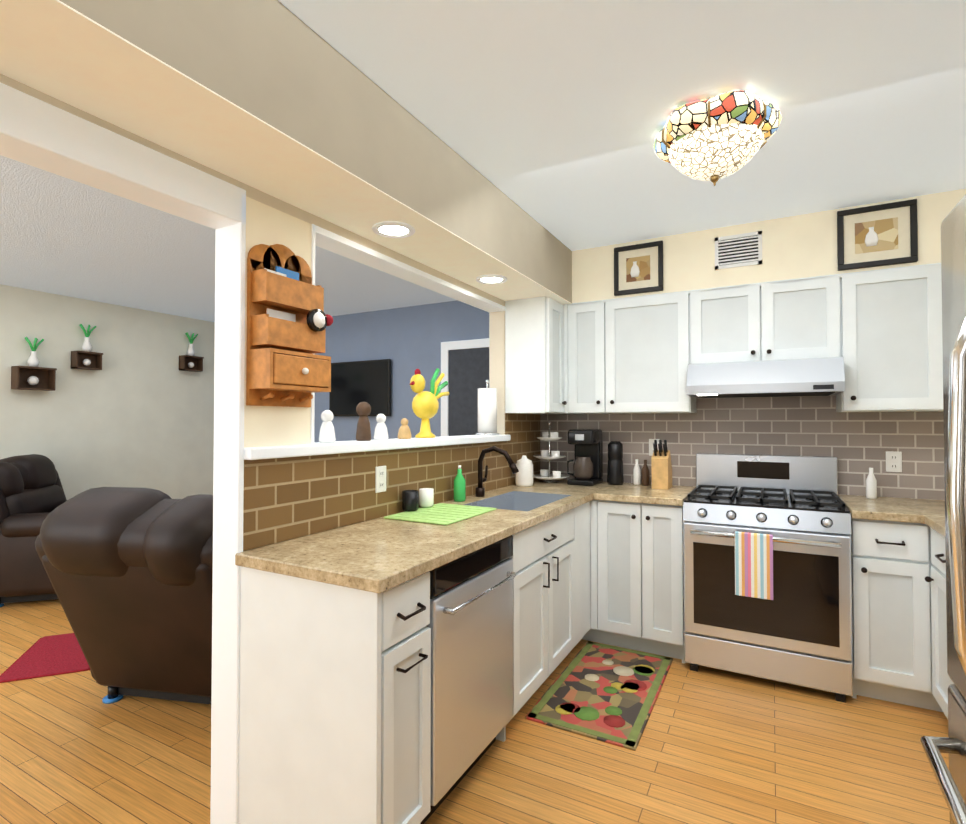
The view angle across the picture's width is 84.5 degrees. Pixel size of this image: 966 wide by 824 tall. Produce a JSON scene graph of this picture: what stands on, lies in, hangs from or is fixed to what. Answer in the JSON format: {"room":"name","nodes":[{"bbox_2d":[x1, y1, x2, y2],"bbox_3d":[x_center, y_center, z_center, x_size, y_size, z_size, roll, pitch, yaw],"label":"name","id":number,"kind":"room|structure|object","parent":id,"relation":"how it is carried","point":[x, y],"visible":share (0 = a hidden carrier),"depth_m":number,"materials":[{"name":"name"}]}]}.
{"room":"kitchen","nodes":[
{"label":"kitchen","id":0,"kind":"room"},
{"bbox_2d":[0,284,214,499],"bbox_3d":[-4.445,0.164,3.858,0.100,2.500,6.100,-1,-1,28],"label":"wall","id":1,"kind":"structure","parent":0,"point":[137,411],"depth_m":5.22,"materials":[{"name":"white paint"}]},
{"bbox_2d":[11,337,56,390],"bbox_3d":[-3.900,-0.420,4.620,0.140,0.455,0.270,-1,-1,28],"label":"decor","id":2,"kind":"object","parent":1,"relation":"attached to","point":[32,375],"visible":1,"depth_m":4.62,"materials":[{"name":"brown wood"}]},
{"bbox_2d":[71,324,102,369],"bbox_3d":[-3.715,-0.612,4.989,0.116,0.419,0.216,-1,-1,28],"label":"decor","id":3,"kind":"object","parent":1,"relation":"attached to","point":[85,358],"visible":1,"depth_m":4.98,"materials":[{"name":"brown wood"}]},
{"bbox_2d":[179,332,203,371],"bbox_3d":[-3.228,-0.666,5.887,0.116,0.419,0.216,-1,-1,28],"label":"decor","id":4,"kind":"object","parent":1,"relation":"attached to","point":[190,361],"visible":1,"depth_m":5.88,"materials":[{"name":"brown wood"}]},
{"bbox_2d":[0,74,504,551],"bbox_3d":[-0.793,0.130,1.877,0.110,2.500,6.100,-1,-1,28],"label":"wall","id":5,"kind":"structure","parent":0,"point":[271,220],"depth_m":1.90,"materials":[{"name":"beige paint"}]},
{"bbox_2d":[0,82,504,823],"bbox_3d":[-0.843,0.321,1.782,0.134,2.115,3.930,-1,-1,28],"label":"trim","id":6,"kind":"structure","parent":5,"relation":"attached to","point":[36,132],"depth_m":1.74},
{"bbox_2d":[246,244,332,406],"bbox_3d":[-0.659,-0.308,1.867,0.141,0.575,0.287,-1,-1,28],"label":"wall organizer","id":7,"kind":"object","parent":5,"relation":"attached to","point":[289,320],"visible":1,"depth_m":1.82,"materials":[{"name":"brown wood"}]},
{"bbox_2d":[244,435,510,459],"bbox_3d":[-0.369,0.153,2.643,0.185,0.040,1.968,-1,-1,28],"label":"trim","id":8,"kind":"structure","parent":5,"relation":"attached to","point":[272,452],"depth_m":2.20,"materials":[{"name":"white wood"}]},
{"bbox_2d":[319,410,335,442],"bbox_3d":[-0.636,0.057,2.168,0.068,0.133,0.068,0,-1,13],"label":"figurine","id":9,"kind":"object","parent":8,"relation":"on","point":[327,430],"depth_m":2.15,"materials":[{"name":"white ceramic"}]},
{"bbox_2d":[356,402,376,440],"bbox_3d":[-0.531,0.041,2.362,0.068,0.173,0.068,0,-1,13],"label":"figurine","id":10,"kind":"object","parent":8,"relation":"on","point":[363,409],"depth_m":2.34,"materials":[{"name":"brown wood"}]},
{"bbox_2d":[377,414,388,439],"bbox_3d":[-0.473,0.068,2.467,0.068,0.122,0.068,0,-1,13],"label":"figurine","id":11,"kind":"object","parent":8,"relation":"on","point":[382,433],"depth_m":2.45,"materials":[{"name":"white ceramic"}]},
{"bbox_2d":[397,418,411,438],"bbox_3d":[-0.388,0.081,2.625,0.068,0.102,0.068,0,-1,13],"label":"figurine","id":12,"kind":"object","parent":8,"relation":"on","point":[404,432],"depth_m":2.60,"materials":[{"name":"beige wood"}]},
{"bbox_2d":[409,368,449,437],"bbox_3d":[-0.282,-0.052,2.821,0.115,0.375,0.361,-1,-1,28],"label":"rooster figurine","id":13,"kind":"object","parent":8,"relation":"on","point":[425,405],"visible":1,"depth_m":2.74,"materials":[{"name":"ceramic"}]},
{"bbox_2d":[475,380,498,434],"bbox_3d":[0.027,-0.031,3.392,0.160,0.352,0.160,-1,-1,28],"label":"paper towel holder","id":14,"kind":"object","parent":8,"relation":"on","point":[487,410],"visible":1,"depth_m":3.34,"materials":[{"name":"white paper"}]},
{"bbox_2d":[243,413,539,550],"bbox_3d":[-0.180,0.237,2.881,0.008,0.480,2.567,-1,-1,28],"label":"backsplash","id":15,"kind":"structure","parent":5,"relation":"attached to","point":[287,498],"depth_m":2.22,"materials":[{"name":"brown tile"}]},
{"bbox_2d":[375,466,385,492],"bbox_3d":[-0.453,0.298,2.361,0.008,0.115,0.072,-1,-1,28],"label":"electrical outlet","id":16,"kind":"object","parent":15,"relation":"attached to","point":[380,478],"visible":1,"depth_m":2.35,"materials":[{"name":"plastic"}]},
{"bbox_2d":[505,296,564,413],"bbox_3d":[0.362,-0.361,3.545,0.332,0.740,0.300,-1,-1,28],"label":"upper cabinet","id":17,"kind":"object","parent":5,"relation":"attached to","point":[534,327],"depth_m":3.43,"materials":[{"name":"white wood"}]},
{"bbox_2d":[0,0,571,304],"bbox_3d":[-0.727,-0.946,1.524,0.360,0.360,5.510,-1,-1,28],"label":"soffit","id":18,"kind":"structure","parent":0,"point":[277,99],"depth_m":1.53,"materials":[{"name":"beige paint"}]},
{"bbox_2d":[372,221,414,237],"bbox_3d":[-0.367,-0.748,2.185,0.176,0.012,0.176,-1,-1,28],"label":"recessed light","id":19,"kind":"object","parent":18,"relation":"attached to","point":[392,229],"visible":0.98,"depth_m":2.18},
{"bbox_2d":[476,274,506,283],"bbox_3d":[0.048,-0.735,2.949,0.176,0.012,0.176,-1,-1,28],"label":"recessed light","id":20,"kind":"object","parent":18,"relation":"attached to","point":[491,279],"visible":1,"depth_m":2.95,"materials":[{"name":"white glass"}]},
{"bbox_2d":[314,300,488,441],"bbox_3d":[-1.187,0.195,5.617,4.150,2.500,0.100,-1,-1,28],"label":"wall","id":21,"kind":"structure","parent":0,"point":[407,341],"depth_m":5.38,"materials":[{"name":"blue paint"}]},
{"bbox_2d":[329,359,390,415],"bbox_3d":[-1.298,-0.245,5.597,0.820,0.580,0.052,-1,-1,28],"label":"wall-mounted tv","id":22,"kind":"object","parent":21,"relation":"attached to","point":[354,384],"visible":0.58,"depth_m":5.56,"materials":[{"name":"black plastic"}]},
{"bbox_2d":[441,338,488,435],"bbox_3d":[0.029,0.377,4.886,0.980,2.110,0.020,-1,-1,28],"label":"door","id":23,"kind":"structure","parent":21,"relation":"attached to","point":[465,367],"depth_m":5.02,"materials":[{"name":"grey wood"}]},
{"bbox_2d":[0,599,949,823],"bbox_3d":[-1.347,1.410,2.155,7.150,0.050,6.300,-1,-1,28],"label":"floor","id":24,"kind":"structure","parent":0,"point":[716,746],"depth_m":2.11,"materials":[{"name":"brown wood"}]},
{"bbox_2d":[0,454,67,606],"bbox_3d":[-3.380,0.886,4.277,1.147,1.071,1.000,0,-1,-14],"label":"recliner","id":25,"kind":"object","parent":24,"relation":"on","point":[32,495],"visible":0.52,"depth_m":3.87,"materials":[{"name":"brown leather"}]},
{"bbox_2d":[0,633,89,682],"bbox_3d":[-2.430,1.395,3.085,0.430,0.012,0.620,0,-1,-22],"label":"rug","id":26,"kind":"object","parent":24,"relation":"on","point":[45,656],"visible":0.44,"depth_m":2.97,"materials":[{"name":"red fabric"}]},
{"bbox_2d":[35,487,212,704],"bbox_3d":[-1.402,0.870,2.721,1.000,1.049,1.228,0,-1,10],"label":"recliner","id":27,"kind":"object","parent":24,"relation":"on","point":[129,571],"visible":0.52,"depth_m":2.25,"materials":[{"name":"brown leather"}]},
{"bbox_2d":[238,566,430,823],"bbox_3d":[-0.480,0.938,1.711,0.579,0.880,0.270,-1,-1,28],"label":"base cabinet","id":28,"kind":"object","parent":24,"relation":"on","point":[335,705],"depth_m":1.58,"materials":[{"name":"white wood"}]},
{"bbox_2d":[421,535,515,823],"bbox_3d":[-0.237,0.946,2.073,0.587,0.875,0.594,-1,-1,28],"label":"dishwasher","id":29,"kind":"object","parent":24,"relation":"on","point":[470,625],"visible":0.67,"depth_m":1.89,"materials":[{"name":"metal"}]},
{"bbox_2d":[496,534,513,741],"bbox_3d":[-0.269,0.944,2.100,0.579,0.880,0.723,-1,-1,28],"label":"base cabinet","id":30,"kind":"object","parent":24,"relation":"on","point":[501,736],"depth_m":2.23,"materials":[{"name":"white wood"}]},
{"bbox_2d":[514,500,597,715],"bbox_3d":[0.152,0.957,2.836,0.617,0.880,1.110,-1,-1,28],"label":"base cabinet","id":31,"kind":"object","parent":24,"relation":"on","point":[556,558],"depth_m":2.62,"materials":[{"name":"white wood"}]},
{"bbox_2d":[235,479,610,592],"bbox_3d":[0.078,0.585,2.711,0.600,0.220,2.591,-1,-1,28],"label":"countertop","id":32,"kind":"structure","parent":31,"relation":"on","point":[379,555],"depth_m":1.88,"materials":[{"name":"stone"}]},
{"bbox_2d":[384,503,496,524],"bbox_3d":[-0.185,0.464,2.446,0.330,0.010,0.450,-1,-1,28],"label":"dish mat","id":33,"kind":"object","parent":32,"relation":"on","point":[443,514],"visible":0.88,"depth_m":2.38,"materials":[{"name":"green fabric"}]},
{"bbox_2d":[402,488,420,510],"bbox_3d":[-0.340,0.414,2.488,0.075,0.090,0.093,0,-1,-5],"label":"cup","id":34,"kind":"object","parent":33,"relation":"on","point":[412,500],"depth_m":2.45,"materials":[{"name":"black ceramic"}]},
{"bbox_2d":[421,488,433,506],"bbox_3d":[-0.278,0.419,2.602,0.071,0.085,0.089,0,-1,-5],"label":"cup","id":35,"kind":"object","parent":33,"relation":"on","point":[427,494],"depth_m":2.56,"materials":[{"name":"white ceramic"}]},
{"bbox_2d":[454,465,465,501],"bbox_3d":[-0.125,0.381,2.842,0.064,0.190,0.064,-1,-1,28],"label":"soap bottle","id":36,"kind":"object","parent":32,"relation":"on","point":[459,488],"visible":1,"depth_m":2.82,"materials":[{"name":"plastic"}]},
{"bbox_2d":[476,446,518,496],"bbox_3d":[0.093,0.335,2.998,0.267,0.287,0.113,-1,-1,28],"label":"faucet","id":37,"kind":"object","parent":32,"relation":"on","point":[480,490],"visible":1,"depth_m":3.00,"materials":[{"name":"black metal"}]},
{"bbox_2d":[515,455,532,486],"bbox_3d":[0.273,0.387,3.513,0.120,0.200,0.120,-1,-1,28],"label":"ceramic canister","id":38,"kind":"object","parent":32,"relation":"on","point":[524,474],"visible":0.98,"depth_m":3.46,"materials":[{"name":"white ceramic"}]},
{"bbox_2d":[533,422,569,482],"bbox_3d":[0.469,0.280,3.750,0.280,0.424,0.280,-1,-1,28],"label":"tiered stand","id":39,"kind":"object","parent":32,"relation":"on","point":[545,475],"visible":1,"depth_m":3.70,"materials":[{"name":"silver metal"}]},
{"bbox_2d":[567,429,602,485],"bbox_3d":[0.686,0.304,3.631,0.206,0.370,0.242,-1,-1,28],"label":"coffee maker","id":40,"kind":"object","parent":32,"relation":"on","point":[588,464],"visible":1,"depth_m":3.55,"materials":[{"name":"black plastic"}]},
{"bbox_2d":[607,441,623,484],"bbox_3d":[0.893,0.344,3.587,0.110,0.290,0.110,-1,-1,28],"label":"canister","id":41,"kind":"object","parent":32,"relation":"on","point":[615,476],"visible":1,"depth_m":3.54,"materials":[{"name":"black ceramic"}]},
{"bbox_2d":[525,641,672,750],"bbox_3d":[0.632,1.388,2.704,0.495,0.012,0.950,-1,-1,28],"label":"kitchen mat","id":42,"kind":"object","parent":24,"relation":"on","point":[604,692],"visible":1,"depth_m":2.59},
{"bbox_2d":[598,500,684,662],"bbox_3d":[1.003,0.966,3.331,0.567,0.880,0.619,-1,-1,28],"label":"base cabinet","id":43,"kind":"object","parent":24,"relation":"on","point":[641,546],"depth_m":3.04,"materials":[{"name":"white wood"}]},
{"bbox_2d":[595,483,694,505],"bbox_3d":[1.026,0.505,3.308,0.498,0.039,0.641,-1,-1,28],"label":"countertop","id":44,"kind":"structure","parent":43,"relation":"on","point":[627,492],"depth_m":3.13,"materials":[{"name":"stone"}]},
{"bbox_2d":[651,440,671,489],"bbox_3d":[1.143,0.331,3.397,0.100,0.309,0.177,-1,-1,28],"label":"knife block","id":45,"kind":"object","parent":44,"relation":"on","point":[661,468],"visible":1,"depth_m":3.34,"materials":[{"name":"brown wood"}]},
{"bbox_2d":[683,453,852,702],"bbox_3d":[1.559,0.829,2.960,0.760,1.140,0.744,-1,-1,28],"label":"range","id":46,"kind":"object","parent":24,"relation":"on","point":[797,630],"visible":1,"depth_m":2.72,"materials":[{"name":"silver metal"}]},
{"bbox_2d":[735,531,772,599],"bbox_3d":[1.357,0.767,2.662,0.170,0.314,0.040,-1,-1,28],"label":"dish towel","id":47,"kind":"object","parent":46,"relation":"hanging from","point":[753,565],"visible":1,"depth_m":2.64,"materials":[{"name":"multicoloured fabric"}]},
{"bbox_2d":[851,517,913,705],"bbox_3d":[2.048,0.955,2.724,0.317,0.880,0.690,-1,-1,28],"label":"base cabinet","id":48,"kind":"object","parent":24,"relation":"on","point":[882,552],"depth_m":2.51,"materials":[{"name":"white wood"}]},
{"bbox_2d":[838,494,918,522],"bbox_3d":[2.035,0.495,2.760,0.266,0.039,0.640,-1,-1,28],"label":"countertop","id":49,"kind":"structure","parent":48,"relation":"on","point":[860,507],"depth_m":2.57,"materials":[{"name":"stone"}]},
{"bbox_2d":[866,468,876,498],"bbox_3d":[2.142,0.392,2.931,0.050,0.170,0.048,-1,-1,28],"label":"bottle","id":50,"kind":"object","parent":49,"relation":"on","point":[871,486],"depth_m":2.91,"materials":[{"name":"white ceramic"}]},
{"bbox_2d":[914,523,953,718],"bbox_3d":[2.144,0.943,2.031,0.681,0.880,0.603,-1,-1,28],"label":"base cabinet","id":51,"kind":"object","parent":24,"relation":"on","point":[932,681],"depth_m":2.42,"materials":[{"name":"white wood"}]},
{"bbox_2d":[895,498,944,536],"bbox_3d":[2.064,0.480,1.857,0.648,0.039,2.201,-1,-1,28],"label":"countertop","id":52,"kind":"structure","parent":51,"relation":"on","point":[931,512],"depth_m":2.52,"materials":[{"name":"stone"}]},
{"bbox_2d":[920,194,965,823],"bbox_3d":[1.133,0.467,0.541,0.976,1.780,0.900,-1,-1,28],"label":"refrigerator","id":53,"kind":"object","parent":24,"relation":"on","point":[951,781],"visible":1,"depth_m":1.01,"materials":[{"name":"silver metal"}]},
{"bbox_2d":[0,0,965,321],"bbox_3d":[-1.347,-1.140,2.200,7.150,0.050,6.300,-1,-1,28],"label":"ceiling","id":54,"kind":"structure","parent":0,"point":[551,116],"depth_m":2.04,"materials":[{"name":"white paint"}]},
{"bbox_2d":[653,90,781,185],"bbox_3d":[0.887,-0.991,2.037,0.454,0.252,0.411,-1,-1,28],"label":"ceiling light","id":55,"kind":"object","parent":54,"relation":"attached to","point":[714,139],"visible":1,"depth_m":1.92,"materials":[{"name":"multicoloured glass"}]},
{"bbox_2d":[489,312,489,387],"bbox_3d":[0.328,0.168,4.062,0.004,2.500,1.190,-1,-1,28],"label":"wall","id":56,"kind":"structure","parent":0,"point":[489,349],"depth_m":3.55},
{"bbox_2d":[572,188,965,302],"bbox_3d":[1.741,-0.919,3.148,2.430,0.359,0.300,-1,-1,28],"label":"wall","id":57,"kind":"structure","parent":0,"point":[800,246],"depth_m":3.04,"materials":[{"name":"beige paint"}]},
{"bbox_2d":[614,241,662,295],"bbox_3d":[0.985,-0.909,3.375,0.305,0.310,0.021,-1,-1,28],"label":"picture frame","id":58,"kind":"object","parent":57,"relation":"attached to","point":[638,268],"visible":1,"depth_m":3.37,"materials":[{"name":"black wood"}]},
{"bbox_2d":[715,231,761,269],"bbox_3d":[1.492,-0.944,3.108,0.250,0.190,0.008,-1,-1,28],"label":"air vent grille","id":59,"kind":"object","parent":57,"relation":"attached to","point":[738,250],"visible":1,"depth_m":3.10,"materials":[{"name":"white metal"}]},
{"bbox_2d":[837,199,917,270],"bbox_3d":[2.064,-0.924,2.789,0.340,0.320,0.021,-1,-1,28],"label":"picture frame","id":60,"kind":"object","parent":57,"relation":"attached to","point":[878,235],"visible":1,"depth_m":2.79,"materials":[{"name":"black wood"}]},
{"bbox_3d":[1.723,0.156,3.368,2.890,2.500,0.100,-1,-1,28],"label":"wall","id":61,"kind":"structure","parent":0,"visible":0},
{"bbox_2d":[565,298,616,413],"bbox_3d":[0.752,-0.360,3.634,0.369,0.740,0.366,-1,-1,28],"label":"upper cabinet","id":62,"kind":"object","parent":61,"relation":"attached to","point":[591,326],"depth_m":3.51,"materials":[{"name":"white wood"}]},
{"bbox_2d":[617,289,704,413],"bbox_3d":[1.098,-0.362,3.473,0.648,0.740,0.319,-1,-1,28],"label":"upper cabinet","id":63,"kind":"object","parent":61,"relation":"attached to","point":[658,335],"depth_m":3.31,"materials":[{"name":"white wood"}]},
{"bbox_2d":[540,395,944,499],"bbox_3d":[1.656,0.100,3.343,2.782,0.770,0.008,-1,-1,28],"label":"backsplash","id":64,"kind":"structure","parent":61,"relation":"attached to","point":[858,445],"depth_m":3.24,"materials":[{"name":"brown tile"}]},
{"bbox_2d":[649,439,659,455],"bbox_3d":[1.161,0.240,3.600,0.072,0.115,0.008,-1,-1,28],"label":"electrical outlet","id":65,"kind":"object","parent":64,"relation":"attached to","point":[651,443],"visible":0.48,"depth_m":3.61,"materials":[{"name":"plastic"}]},
{"bbox_2d":[886,451,901,471],"bbox_3d":[2.304,0.279,2.979,0.072,0.115,0.008,-1,-1,28],"label":"electrical outlet","id":66,"kind":"object","parent":64,"relation":"attached to","point":[893,461],"visible":1,"depth_m":2.98,"materials":[{"name":"plastic"}]},
{"bbox_2d":[705,273,844,362],"bbox_3d":[1.661,-0.510,3.170,0.764,0.455,0.319,-1,-1,28],"label":"upper cabinet","id":67,"kind":"object","parent":61,"relation":"attached to","point":[800,318],"depth_m":3.00,"materials":[{"name":"white wood"}]},
{"bbox_2d":[687,357,844,397],"bbox_3d":[1.618,-0.186,3.086,0.756,0.186,0.498,-1,-1,28],"label":"range hood","id":68,"kind":"object","parent":67,"relation":"attached to","point":[801,377],"visible":0.98,"depth_m":2.88,"materials":[{"name":"silver metal"}]},
{"bbox_2d":[836,263,943,411],"bbox_3d":[2.184,-0.373,2.884,0.558,0.740,0.319,-1,-1,28],"label":"upper cabinet","id":69,"kind":"object","parent":61,"relation":"attached to","point":[879,331],"depth_m":2.75,"materials":[{"name":"white wood"}]}
]}

